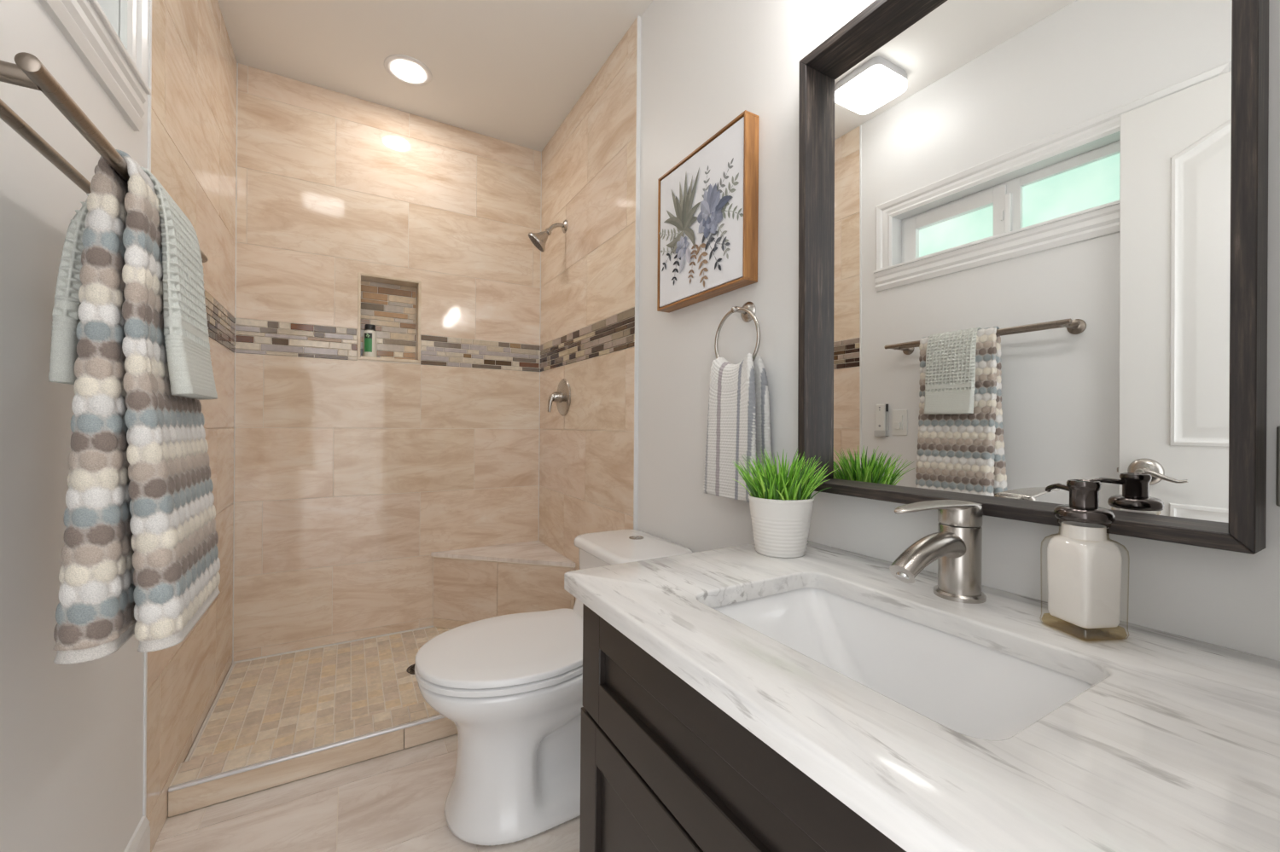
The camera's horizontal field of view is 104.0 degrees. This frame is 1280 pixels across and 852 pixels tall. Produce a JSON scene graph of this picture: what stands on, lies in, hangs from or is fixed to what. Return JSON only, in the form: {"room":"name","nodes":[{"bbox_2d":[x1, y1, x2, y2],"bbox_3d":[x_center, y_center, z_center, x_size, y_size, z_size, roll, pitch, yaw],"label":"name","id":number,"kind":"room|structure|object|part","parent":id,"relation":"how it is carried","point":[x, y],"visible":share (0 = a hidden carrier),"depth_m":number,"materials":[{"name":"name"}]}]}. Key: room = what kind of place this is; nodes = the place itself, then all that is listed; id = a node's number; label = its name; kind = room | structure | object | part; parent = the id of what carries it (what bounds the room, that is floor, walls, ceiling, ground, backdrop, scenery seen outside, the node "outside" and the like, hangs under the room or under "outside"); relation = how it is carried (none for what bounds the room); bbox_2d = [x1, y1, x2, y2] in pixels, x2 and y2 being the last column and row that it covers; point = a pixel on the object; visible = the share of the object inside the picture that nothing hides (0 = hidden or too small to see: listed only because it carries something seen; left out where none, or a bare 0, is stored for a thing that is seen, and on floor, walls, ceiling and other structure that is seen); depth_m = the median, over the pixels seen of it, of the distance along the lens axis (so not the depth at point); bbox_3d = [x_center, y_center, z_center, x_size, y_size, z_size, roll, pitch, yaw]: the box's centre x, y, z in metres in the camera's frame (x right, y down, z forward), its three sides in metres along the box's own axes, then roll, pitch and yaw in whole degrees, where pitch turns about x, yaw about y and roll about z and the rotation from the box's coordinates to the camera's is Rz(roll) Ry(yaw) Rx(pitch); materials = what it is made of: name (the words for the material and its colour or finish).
{"room":"bathroom","nodes":[
{"label":"bathroom","id":0,"kind":"room"},
{"bbox_2d":[0,0,237,851],"bbox_3d":[-1.053,-0.223,0.879,0.124,2.650,2.881,0,0,-30],"label":"wall","id":1,"kind":"structure","parent":0,"point":[72,736],"depth_m":0.88,"materials":[{"name":"white paint"}]},
{"bbox_2d":[37,0,151,131],"bbox_3d":[-0.851,-0.849,0.590,0.118,0.410,1.143,0,0,-30],"label":"window","id":2,"kind":"structure","parent":1,"relation":"in","point":[118,63],"depth_m":0.97,"materials":[{"name":"white wood"}]},
{"bbox_3d":[-0.814,-0.896,0.613,0.024,0.315,1.119,0,0,-30],"label":"casing","id":3,"kind":"part","parent":2,"relation":"part of","materials":[{"name":"white wood"}]},
{"bbox_2d":[0,52,208,262],"bbox_3d":[-0.812,-0.350,0.733,0.152,0.053,0.669,0,0,-30],"label":"towel bar","id":4,"kind":"object","parent":1,"relation":"attached to","point":[28,72],"visible":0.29,"depth_m":0.56,"materials":[{"name":"silver metal"}]},
{"bbox_3d":[-0.666,-0.349,0.469,0.139,0.053,0.053,0,0,-30],"label":"wall post","id":5,"kind":"part","parent":4,"relation":"part of","materials":[{"name":"silver metal"}]},
{"bbox_3d":[-0.809,-0.350,0.731,0.015,0.015,0.662,0,0,-30],"label":"rod","id":6,"kind":"part","parent":4,"relation":"part of","materials":[{"name":"silver metal"}]},
{"bbox_2d":[53,149,220,664],"bbox_3d":[-0.759,-0.030,0.779,0.123,0.678,0.305,0,0,-30],"label":"bath towel","id":7,"kind":"object","parent":4,"relation":"hanging from","point":[139,555],"visible":0.83,"depth_m":0.68,"materials":[{"name":"multicoloured fabric"}]},
{"bbox_2d":[48,166,217,400],"bbox_3d":[-0.781,-0.212,0.790,0.150,0.330,0.186,0,0,-30],"label":"hand towel","id":8,"kind":"object","parent":7,"relation":"on","point":[184,312],"visible":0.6,"depth_m":0.74,"materials":[{"name":"fabric"}]},
{"bbox_2d":[123,816,150,851],"bbox_3d":[-0.751,0.980,0.471,0.014,0.128,1.622,0,0,-30],"label":"baseboard","id":9,"kind":"structure","parent":1,"relation":"attached to","point":[140,840],"depth_m":1.14,"materials":[{"name":"white"}]},
{"bbox_2d":[142,0,151,816],"bbox_3d":[-1.157,-0.229,1.174,0.006,2.540,0.009,0,0,-30],"label":"trim","id":10,"kind":"structure","parent":1,"relation":"attached to","point":[149,99],"depth_m":1.17,"materials":[{"name":"white"}]},
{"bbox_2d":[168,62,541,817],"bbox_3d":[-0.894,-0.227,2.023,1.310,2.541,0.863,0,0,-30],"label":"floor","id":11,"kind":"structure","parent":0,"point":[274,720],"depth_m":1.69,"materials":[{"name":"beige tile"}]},
{"bbox_2d":[406,663,415,674],"bbox_3d":[-0.896,0.987,2.034,0.098,0.005,0.098,0,0,-30],"label":"shower drain","id":12,"kind":"object","parent":11,"relation":"on","point":[411,671],"visible":0.24,"depth_m":2.02,"materials":[{"name":"grey metal"}]},
{"bbox_2d":[430,541,575,628],"bbox_3d":[-0.660,0.805,2.363,0.544,0.365,0.514,0,0,-30],"label":"bench","id":13,"kind":"object","parent":11,"relation":"on","point":[473,584],"visible":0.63,"depth_m":2.38,"materials":[{"name":"beige tile"}]},
{"bbox_2d":[151,733,580,851],"bbox_3d":[-0.158,1.079,0.753,1.621,0.060,4.051,0,0,-30],"label":"floor","id":14,"kind":"structure","parent":0,"point":[393,802],"depth_m":1.33,"materials":[{"name":"beige tile"}]},
{"bbox_2d":[414,529,692,846],"bbox_3d":[-0.248,0.707,1.465,0.754,0.681,0.428,0,0,-30],"label":"toilet","id":15,"kind":"object","parent":14,"relation":"on","point":[510,686],"visible":0.66,"depth_m":1.28,"materials":[{"name":"white ceramic"}]},
{"bbox_3d":[-0.355,0.635,1.402,0.505,0.018,0.428,0,0,-30],"label":"seat","id":16,"kind":"part","parent":15,"relation":"part of","materials":[{"name":"white plastic"}]},
{"bbox_3d":[-0.355,0.614,1.402,0.503,0.020,0.426,0,0,-30],"label":"lid","id":17,"kind":"part","parent":15,"relation":"part of","materials":[{"name":"white plastic"}]},
{"bbox_3d":[-0.251,0.847,1.464,0.740,0.402,0.418,0,0,-30],"label":"bowl","id":18,"kind":"part","parent":15,"relation":"part of","materials":[{"name":"white ceramic"}]},
{"bbox_3d":[-0.057,0.547,1.580,0.298,0.284,0.388,0,0,-30],"label":"tank","id":19,"kind":"part","parent":15,"relation":"part of","materials":[{"name":"white ceramic"}]},
{"bbox_3d":[-0.031,0.388,1.595,0.252,0.032,0.411,0,0,-30],"label":"tank lid","id":20,"kind":"part","parent":15,"relation":"part of","materials":[{"name":"white ceramic"}]},
{"bbox_2d":[579,604,906,851],"bbox_3d":[0.336,0.672,0.660,0.562,0.762,0.797,0,0,-30],"label":"vanity cabinet","id":21,"kind":"object","parent":14,"relation":"on","point":[664,768],"visible":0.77,"depth_m":0.61,"materials":[{"name":"brown wood"}]},
{"bbox_3d":[0.005,0.714,0.695,0.004,0.346,0.274,0,0,-30],"label":"inset panel","id":22,"kind":"part","parent":21,"relation":"part of","materials":[{"name":"brown wood"}]},
{"bbox_3d":[0.002,0.714,0.693,0.018,0.462,0.390,0,0,-30],"label":"cabinet door","id":23,"kind":"part","parent":21,"relation":"part of","materials":[{"name":"brown wood"}]},
{"bbox_3d":[0.106,0.384,0.524,0.004,0.064,0.647,0,0,-30],"label":"inset panel","id":24,"kind":"part","parent":21,"relation":"part of","materials":[{"name":"brown wood"}]},
{"bbox_2d":[564,541,1279,851],"bbox_3d":[0.329,0.276,0.661,0.580,0.028,0.853,0,0,-30],"label":"countertop","id":25,"kind":"structure","parent":21,"relation":"on","point":[1173,746],"depth_m":0.45,"materials":[{"name":"white stone"}]},
{"bbox_2d":[731,448,838,558],"bbox_3d":[0.291,0.153,1.031,0.208,0.216,0.194,0,0,-27],"label":"potted grass","id":26,"kind":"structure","parent":25,"relation":"on","point":[781,504],"depth_m":0.98,"materials":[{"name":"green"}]},
{"bbox_2d":[748,494,814,558],"bbox_3d":[0.290,0.202,1.032,0.131,0.117,0.131,0,0,-30],"label":"pot","id":27,"kind":"object","parent":26,"relation":"attached to","point":[781,524],"depth_m":0.98,"materials":[{"name":"white ceramic"}]},
{"bbox_2d":[713,587,1093,740],"bbox_3d":[0.298,0.360,0.656,0.307,0.141,0.449,0,0,-30],"label":"undermount sink","id":28,"kind":"object","parent":25,"relation":"in","point":[965,687],"visible":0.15,"depth_m":0.73,"materials":[{"name":"white ceramic"}]},
{"bbox_2d":[889,500,986,604],"bbox_3d":[0.439,0.187,0.740,0.194,0.149,0.069,0,0,-30],"label":"faucet","id":29,"kind":"object","parent":25,"relation":"on","point":[957,546],"visible":1,"depth_m":0.74,"materials":[{"name":"silver metal"}]},
{"bbox_3d":[0.427,0.190,0.734,0.160,0.062,0.041,0,0,-30],"label":"spout","id":30,"kind":"part","parent":29,"relation":"part of","materials":[{"name":"silver metal"}]},
{"bbox_3d":[0.430,0.123,0.735,0.172,0.021,0.052,0,0,-30],"label":"lever","id":31,"kind":"part","parent":29,"relation":"part of","materials":[{"name":"silver metal"}]},
{"bbox_2d":[1039,479,1129,641],"bbox_3d":[0.565,0.166,0.652,0.065,0.194,0.091,0,0,-8],"label":"soap dispenser","id":32,"kind":"object","parent":25,"relation":"on","point":[1084,567],"visible":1,"depth_m":0.62,"materials":[{"name":"white ceramic"}]},
{"bbox_3d":[0.567,0.085,0.673,0.008,0.014,0.052,0,0,1],"label":"pump spout","id":33,"kind":"part","parent":32,"relation":"part of","materials":[{"name":"grey metal"}]},
{"bbox_2d":[233,63,541,661],"bbox_3d":[-1.141,-0.225,2.446,1.510,2.650,0.124,0,0,-30],"label":"wall","id":34,"kind":"structure","parent":0,"point":[352,469],"depth_m":2.32,"materials":[{"name":"beige tile"}]},
{"bbox_2d":[362,324,377,357],"bbox_3d":[-1.276,-0.399,2.362,0.057,0.157,0.058,0,0,-30],"label":"shampoo bottle","id":35,"kind":"object","parent":34,"relation":"in","point":[369,345],"visible":0.85,"depth_m":2.34,"materials":[{"name":"white plastic"}]},
{"bbox_2d":[217,0,652,151],"bbox_3d":[-0.427,-1.524,1.249,1.621,0.060,2.901,0,0,-30],"label":"ceiling","id":36,"kind":"structure","parent":0,"point":[509,71],"depth_m":1.98,"materials":[{"name":"white paint"}]},
{"bbox_2d":[384,54,432,86],"bbox_3d":[-0.976,-1.496,2.107,0.186,0.005,0.186,0,0,-30],"label":"recessed light","id":37,"kind":"object","parent":36,"relation":"in","point":[408,70],"visible":1,"depth_m":2.10,"materials":[{"name":"white glass"}]},
{"bbox_2d":[538,0,1279,661],"bbox_3d":[0.184,-0.214,1.599,0.135,2.650,2.881,0,0,-30],"label":"wall","id":38,"kind":"structure","parent":0,"point":[705,63],"depth_m":1.51,"materials":[{"name":"white paint"}]},
{"bbox_2d":[528,220,567,252],"bbox_3d":[-0.447,-0.911,2.385,0.180,0.169,0.104,0,0,-30],"label":"shower","id":39,"kind":"object","parent":38,"relation":"attached to","point":[538,240],"visible":1,"depth_m":2.36,"materials":[{"name":"silver metal"}]},
{"bbox_3d":[-0.401,-0.946,2.390,0.089,0.058,0.019,0,0,-30],"label":"shower arm","id":40,"kind":"part","parent":39,"relation":"part of","materials":[{"name":"silver metal"}]},
{"bbox_2d":[547,378,570,416],"bbox_3d":[-0.403,-0.139,2.396,0.082,0.179,0.179,0,0,-30],"label":"shower valve","id":41,"kind":"object","parent":38,"relation":"attached to","point":[561,397],"visible":1,"depth_m":2.38,"materials":[{"name":"silver metal"}]},
{"bbox_3d":[-0.415,-0.112,2.389,0.054,0.095,0.036,0,0,-30],"label":"lever handle","id":42,"kind":"part","parent":41,"relation":"part of","materials":[{"name":"silver metal"}]},
{"bbox_2d":[633,15,640,529],"bbox_3d":[-0.013,-0.221,1.820,0.015,2.540,0.007,0,0,-30],"label":"trim","id":43,"kind":"structure","parent":38,"relation":"attached to","point":[638,20],"depth_m":1.82,"materials":[{"name":"white"}]},
{"bbox_2d":[657,110,759,313],"bbox_3d":[0.181,-0.587,1.455,0.048,0.429,0.414,0,0,-30],"label":"framed picture","id":44,"kind":"object","parent":38,"relation":"attached to","point":[708,201],"visible":1,"depth_m":1.39,"materials":[{"name":"white paper"}]},
{"bbox_2d":[658,157,743,287],"bbox_3d":[0.162,-0.575,1.445,0.004,0.369,0.404,0,0,-30],"label":"print","id":45,"kind":"object","parent":44,"relation":"on","point":[701,207],"depth_m":1.42},
{"bbox_3d":[0.180,-0.376,1.456,0.047,0.006,0.414,0,0,-30],"label":"frame rail","id":46,"kind":"part","parent":44,"relation":"part of","materials":[{"name":"brown wood"}]},
{"bbox_3d":[0.183,-0.798,1.455,0.047,0.006,0.414,0,0,-30],"label":"frame rail","id":47,"kind":"part","parent":44,"relation":"part of","materials":[{"name":"brown wood"}]},
{"bbox_2d":[714,301,760,361],"bbox_3d":[0.262,-0.231,1.305,0.056,0.194,0.173,0,0,-30],"label":"towel ring","id":48,"kind":"object","parent":38,"relation":"attached to","point":[747,311],"visible":0.76,"depth_m":1.30,"materials":[{"name":"silver metal"}]},
{"bbox_2d":[702,353,772,502],"bbox_3d":[0.251,-0.001,1.294,0.078,0.370,0.205,0,0,-30],"label":"striped hand towel","id":49,"kind":"object","parent":48,"relation":"hanging from","point":[738,426],"visible":0.91,"depth_m":1.25,"materials":[{"name":"fabric"}]},
{"bbox_3d":[0.259,-0.302,1.303,0.047,0.018,0.015,0,0,-30],"label":"ring arm","id":50,"kind":"part","parent":48,"relation":"part of","materials":[{"name":"silver metal"}]},
{"bbox_2d":[797,0,1269,554],"bbox_3d":[0.535,-0.331,0.836,0.056,0.940,0.644,0,0,-30],"label":"wall mirror","id":51,"kind":"object","parent":38,"relation":"attached to","point":[1033,234],"visible":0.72,"depth_m":0.75,"materials":[{"name":"brown wood"}]},
{"bbox_3d":[0.375,-0.332,1.105,0.051,0.939,0.020,0,0,-30],"label":"frame","id":52,"kind":"part","parent":51,"relation":"part of","materials":[{"name":"brown wood"}]},
{"bbox_3d":[0.534,-0.791,0.834,0.051,0.020,0.642,0,0,-30],"label":"frame","id":53,"kind":"part","parent":51,"relation":"part of","materials":[{"name":"brown wood"}]},
{"bbox_3d":[0.532,0.130,0.837,0.051,0.020,0.642,0,0,-30],"label":"frame","id":54,"kind":"part","parent":51,"relation":"part of","materials":[{"name":"brown wood"}]},
{"bbox_3d":[0.691,-0.330,0.566,0.051,0.939,0.020,0,0,-30],"label":"frame","id":55,"kind":"part","parent":51,"relation":"part of","materials":[{"name":"brown wood"}]},
{"bbox_2d":[1275,425,1279,506],"bbox_3d":[0.738,0.045,0.533,0.006,0.091,0.074,0,0,-30],"label":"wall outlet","id":56,"kind":"object","parent":38,"relation":"attached to","point":[1277,490],"visible":1,"depth_m":0.56,"materials":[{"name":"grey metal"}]}
]}

